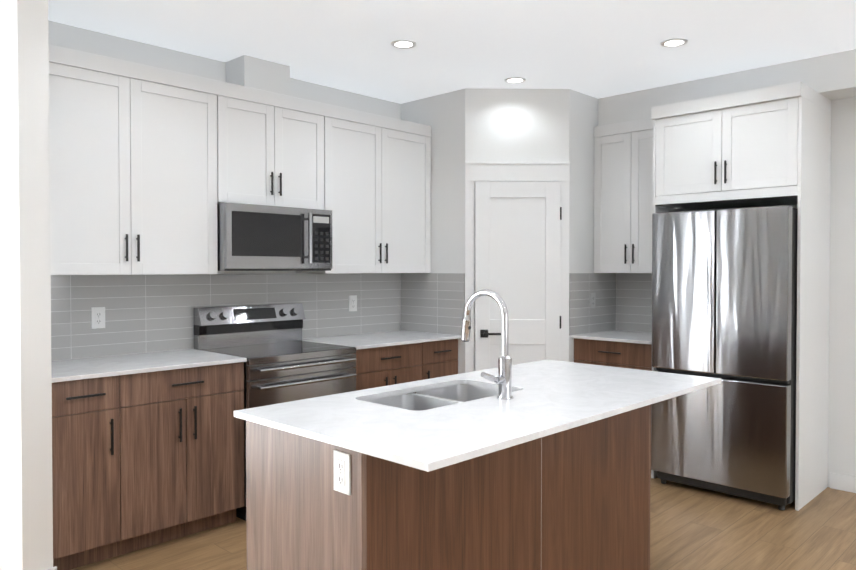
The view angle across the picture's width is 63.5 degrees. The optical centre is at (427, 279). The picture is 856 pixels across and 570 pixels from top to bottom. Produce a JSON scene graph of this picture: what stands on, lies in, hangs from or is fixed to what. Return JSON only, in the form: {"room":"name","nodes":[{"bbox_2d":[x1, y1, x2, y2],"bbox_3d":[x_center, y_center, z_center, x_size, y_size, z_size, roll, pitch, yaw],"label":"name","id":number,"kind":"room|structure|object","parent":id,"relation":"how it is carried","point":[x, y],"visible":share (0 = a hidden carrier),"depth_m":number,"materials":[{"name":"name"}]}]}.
{"room":"kitchen","nodes":[
{"label":"kitchen","id":0,"kind":"room"},
{"bbox_2d":[0,0,52,569],"bbox_3d":[-1.924,0.002,3.198,0.680,2.700,0.120,1,1,44],"label":"wall","id":1,"kind":"structure","parent":0,"point":[26,517],"depth_m":2.97,"materials":[{"name":"white paint"}]},
{"bbox_2d":[0,554,56,569],"bbox_3d":[-1.920,1.302,3.214,0.692,0.100,0.144,1,1,44],"label":"baseboard","id":2,"kind":"structure","parent":1,"relation":"attached to","point":[5,564],"depth_m":3.07,"materials":[{"name":"white paint"}]},
{"bbox_2d":[48,20,400,273],"bbox_3d":[-2.412,0.001,3.269,0.120,2.700,8.840,1,1,44],"label":"wall","id":3,"kind":"structure","parent":0,"point":[85,40],"depth_m":4.14,"materials":[{"name":"white paint"}]},
{"bbox_2d":[49,44,232,274],"bbox_3d":[-1.641,-0.580,3.732,0.328,1.104,1.050,1,1,44],"label":"upper cabinet","id":4,"kind":"object","parent":3,"relation":"attached to","point":[151,167],"depth_m":3.61,"materials":[{"name":"white wood"}]},
{"bbox_2d":[51,273,400,360],"bbox_3d":[-1.169,0.186,4.462,0.008,0.452,2.738,1,1,44],"label":"backsplash","id":5,"kind":"structure","parent":3,"relation":"attached to","point":[148,313],"depth_m":4.14,"materials":[{"name":"grey tile"}]},
{"bbox_2d":[91,307,104,328],"bbox_3d":[-1.806,0.208,3.792,0.008,0.116,0.072,1,1,44],"label":"electrical outlet","id":6,"kind":"object","parent":5,"relation":"attached to","point":[97,317],"visible":1,"depth_m":3.79,"materials":[{"name":"white plastic"}]},
{"bbox_2d":[349,295,356,310],"bbox_3d":[-0.551,0.173,5.089,0.008,0.116,0.072,1,1,44],"label":"electrical outlet","id":7,"kind":"object","parent":5,"relation":"attached to","point":[352,302],"visible":1,"depth_m":5.09,"materials":[{"name":"white plastic"}]},
{"bbox_2d":[229,83,328,209],"bbox_3d":[-1.054,-0.796,4.336,0.328,0.691,0.756,1,1,44],"label":"upper cabinet","id":8,"kind":"object","parent":3,"relation":"attached to","point":[279,143],"depth_m":4.24,"materials":[{"name":"white wood"}]},
{"bbox_2d":[217,202,331,270],"bbox_3d":[-1.003,-0.250,4.295,0.466,0.386,0.752,1,1,44],"label":"over-the-range microwave","id":9,"kind":"object","parent":8,"relation":"attached to","point":[252,237],"visible":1,"depth_m":4.12,"materials":[{"name":"silver metal"}]},
{"bbox_2d":[296,104,430,273],"bbox_3d":[-0.464,-0.599,4.949,0.328,1.104,1.058,1,1,44],"label":"upper cabinet","id":10,"kind":"object","parent":3,"relation":"attached to","point":[380,166],"depth_m":4.83,"materials":[{"name":"white wood"}]},
{"bbox_2d":[48,0,855,103],"bbox_3d":[0.362,-1.347,0.564,7.840,0.080,8.840,1,1,44],"label":"ceiling","id":11,"kind":"structure","parent":0,"point":[600,48],"depth_m":3.86,"materials":[{"name":"white paint"}]},
{"bbox_2d":[226,55,289,95],"bbox_3d":[-1.077,-1.256,4.385,0.220,0.222,0.330,1,1,44],"label":"chase","id":12,"kind":"object","parent":11,"relation":"attached to","point":[256,73],"visible":0.64,"depth_m":4.29,"materials":[{"name":"white paint"}]},
{"bbox_2d":[391,39,416,48],"bbox_3d":[-0.140,-1.357,3.986,0.150,0.006,0.150,1,1,44],"label":"recessed light","id":13,"kind":"object","parent":11,"relation":"in","point":[403,44],"visible":1,"depth_m":3.98,"materials":[{"name":"white paint"}]},
{"bbox_2d":[504,77,525,83],"bbox_3d":[0.597,-1.369,4.747,0.150,0.006,0.150,1,1,44],"label":"recessed light","id":14,"kind":"object","parent":11,"relation":"in","point":[513,80],"visible":1,"depth_m":4.74,"materials":[{"name":"white paint"}]},
{"bbox_2d":[660,38,687,47],"bbox_3d":[1.409,-1.357,3.962,0.150,0.006,0.150,1,1,44],"label":"recessed light","id":15,"kind":"object","parent":11,"relation":"in","point":[673,42],"visible":0.98,"depth_m":3.95,"materials":[{"name":"white paint"}]},
{"bbox_2d":[598,49,855,125],"bbox_3d":[3.689,-1.236,3.142,6.400,0.222,0.270,1,1,44],"label":"bulkhead","id":16,"kind":"object","parent":11,"relation":"attached to","point":[832,76],"visible":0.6,"depth_m":4.52,"materials":[{"name":"white paint"}]},
{"bbox_2d":[71,474,855,569],"bbox_3d":[0.362,1.423,0.607,7.840,0.060,8.840,1,1,44],"label":"floor","id":17,"kind":"structure","parent":0,"point":[694,528],"depth_m":3.59,"materials":[{"name":"brown wood"}]},
{"bbox_2d":[52,362,243,569],"bbox_3d":[-1.554,0.896,3.627,0.630,0.900,0.988,1,1,44],"label":"base cabinet","id":18,"kind":"object","parent":17,"relation":"on","point":[143,460],"visible":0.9,"depth_m":3.39,"materials":[{"name":"brown wood"}]},
{"bbox_2d":[51,349,246,382],"bbox_3d":[-1.553,0.436,3.619,0.633,0.020,0.988,1,1,44],"label":"countertop","id":19,"kind":"structure","parent":18,"relation":"on","point":[86,368],"depth_m":3.55,"materials":[{"name":"white stone"}]},
{"bbox_2d":[193,303,355,520],"bbox_3d":[-0.913,0.751,4.223,0.675,1.170,0.752,1,1,44],"label":"range","id":20,"kind":"object","parent":17,"relation":"on","point":[284,363],"visible":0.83,"depth_m":4.16,"materials":[{"name":"silver metal"}]},
{"bbox_2d":[354,339,457,390],"bbox_3d":[-0.333,0.876,4.889,0.630,0.900,0.996,1,1,44],"label":"base cabinet","id":21,"kind":"object","parent":17,"relation":"on","point":[386,366],"visible":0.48,"depth_m":4.66,"materials":[{"name":"brown wood"}]},
{"bbox_2d":[302,330,460,349],"bbox_3d":[-0.332,0.416,4.881,0.633,0.020,0.996,1,1,44],"label":"countertop","id":22,"kind":"structure","parent":21,"relation":"on","point":[377,339],"depth_m":4.80,"materials":[{"name":"white stone"}]},
{"bbox_2d":[246,392,650,569],"bbox_3d":[0.205,0.909,2.788,0.606,0.900,1.752,1,1,44],"label":"kitchen island","id":23,"kind":"object","parent":17,"relation":"on","point":[576,498],"visible":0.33,"depth_m":2.32,"materials":[{"name":"brown wood"}]},
{"bbox_2d":[334,450,350,494],"bbox_3d":[-0.249,0.556,1.997,0.072,0.116,0.008,1,1,44],"label":"outlet","id":24,"kind":"object","parent":23,"relation":"attached to","point":[342,472],"visible":1,"depth_m":1.99,"materials":[{"name":"white plastic"}]},
{"bbox_2d":[234,359,720,471],"bbox_3d":[0.317,0.450,2.702,0.920,0.020,1.860,1,1,44],"label":"island countertop","id":25,"kind":"structure","parent":23,"relation":"on","point":[550,397],"depth_m":2.34,"materials":[{"name":"white stone"}]},
{"bbox_2d":[367,384,513,410],"bbox_3d":[0.057,0.563,2.691,0.415,0.205,0.690,1,1,44],"label":"sink","id":26,"kind":"object","parent":25,"relation":"in","point":[436,397],"visible":0.04,"depth_m":2.79,"materials":[{"name":"silver metal"}]},
{"bbox_2d":[461,289,512,399],"bbox_3d":[0.186,0.238,2.601,0.243,0.405,0.164,1,1,44],"label":"faucet","id":27,"kind":"object","parent":25,"relation":"on","point":[503,379],"visible":1,"depth_m":2.56,"materials":[{"name":"silver metal"}]},
{"bbox_2d":[574,338,651,473],"bbox_3d":[1.482,0.873,5.057,0.606,0.900,0.630,1,1,44],"label":"base cabinet","id":28,"kind":"object","parent":17,"relation":"on","point":[618,354],"visible":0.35,"depth_m":4.83,"materials":[{"name":"brown wood"}]},
{"bbox_2d":[572,330,651,343],"bbox_3d":[1.481,0.413,5.049,0.606,0.020,0.633,1,1,44],"label":"countertop","id":29,"kind":"structure","parent":28,"relation":"on","point":[629,336],"depth_m":4.95,"materials":[{"name":"white stone"}]},
{"bbox_2d":[651,205,797,510],"bbox_3d":[1.991,0.452,4.460,0.818,1.762,0.715,1,1,44],"label":"refrigerator","id":30,"kind":"object","parent":17,"relation":"on","point":[724,295],"visible":0.79,"depth_m":4.15,"materials":[{"name":"grey metal"}]},
{"bbox_2d":[651,81,830,510],"bbox_3d":[2.025,0.093,4.517,0.905,2.476,0.634,1,1,44],"label":"surround","id":31,"kind":"object","parent":17,"relation":"on","point":[767,146],"visible":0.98,"depth_m":4.23,"materials":[{"name":"white wood"}]},
{"bbox_2d":[401,88,597,373],"bbox_3d":[0.635,-0.033,5.469,1.200,2.700,1.200,1,1,44],"label":"wall","id":32,"kind":"structure","parent":0,"point":[511,125],"depth_m":5.02,"materials":[{"name":"white paint"}]},
{"bbox_2d":[401,273,464,335],"bbox_3d":[0.024,0.174,5.220,0.668,0.452,0.008,1,1,44],"label":"backsplash","id":33,"kind":"structure","parent":32,"relation":"attached to","point":[432,302],"depth_m":5.20,"materials":[{"name":"grey tile"}]},
{"bbox_2d":[465,161,569,372],"bbox_3d":[0.643,0.238,4.987,0.758,2.172,0.026,0,1,-1],"label":"door frame","id":34,"kind":"structure","parent":32,"relation":"attached to","point":[511,171],"depth_m":4.97,"materials":[{"name":"white paint"}]},
{"bbox_2d":[475,181,561,370],"bbox_3d":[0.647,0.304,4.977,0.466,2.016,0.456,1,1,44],"label":"pantry door","id":35,"kind":"structure","parent":32,"relation":"in","point":[517,247],"depth_m":4.96,"materials":[{"name":"white paint"}]},
{"bbox_2d":[569,273,615,335],"bbox_3d":[1.254,0.174,5.241,0.008,0.452,0.668,1,1,44],"label":"backsplash","id":36,"kind":"structure","parent":32,"relation":"attached to","point":[584,318],"depth_m":5.21,"materials":[{"name":"grey tile"}]},
{"bbox_2d":[590,293,595,307],"bbox_3d":[1.243,0.156,5.217,0.008,0.116,0.072,1,1,44],"label":"outlet","id":37,"kind":"object","parent":36,"relation":"attached to","point":[592,299],"visible":1,"depth_m":5.21,"materials":[{"name":"grey plastic"}]},
{"bbox_2d":[694,97,855,486],"bbox_3d":[3.437,-0.005,3.677,7.720,2.700,0.120,1,1,44],"label":"wall","id":38,"kind":"structure","parent":0,"point":[842,389],"depth_m":4.38,"materials":[{"name":"white paint"}]},
{"bbox_2d":[594,118,652,272],"bbox_3d":[1.578,-0.602,5.133,0.606,1.104,0.354,1,1,44],"label":"upper cabinet","id":39,"kind":"object","parent":38,"relation":"attached to","point":[623,182],"visible":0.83,"depth_m":5.07,"materials":[{"name":"white wood"}]},
{"bbox_2d":[616,273,651,331],"bbox_3d":[1.702,0.174,5.266,0.596,0.452,0.008,1,1,44],"label":"backsplash","id":40,"kind":"structure","parent":38,"relation":"attached to","point":[633,301],"depth_m":5.36,"materials":[{"name":"grey tile"}]},
{"bbox_2d":[830,472,855,492],"bbox_3d":[4.314,1.309,2.757,4.830,0.100,0.013,1,1,44],"label":"baseboard","id":41,"kind":"structure","parent":38,"relation":"attached to","point":[838,481],"depth_m":4.37,"materials":[{"name":"white paint"}]}
]}

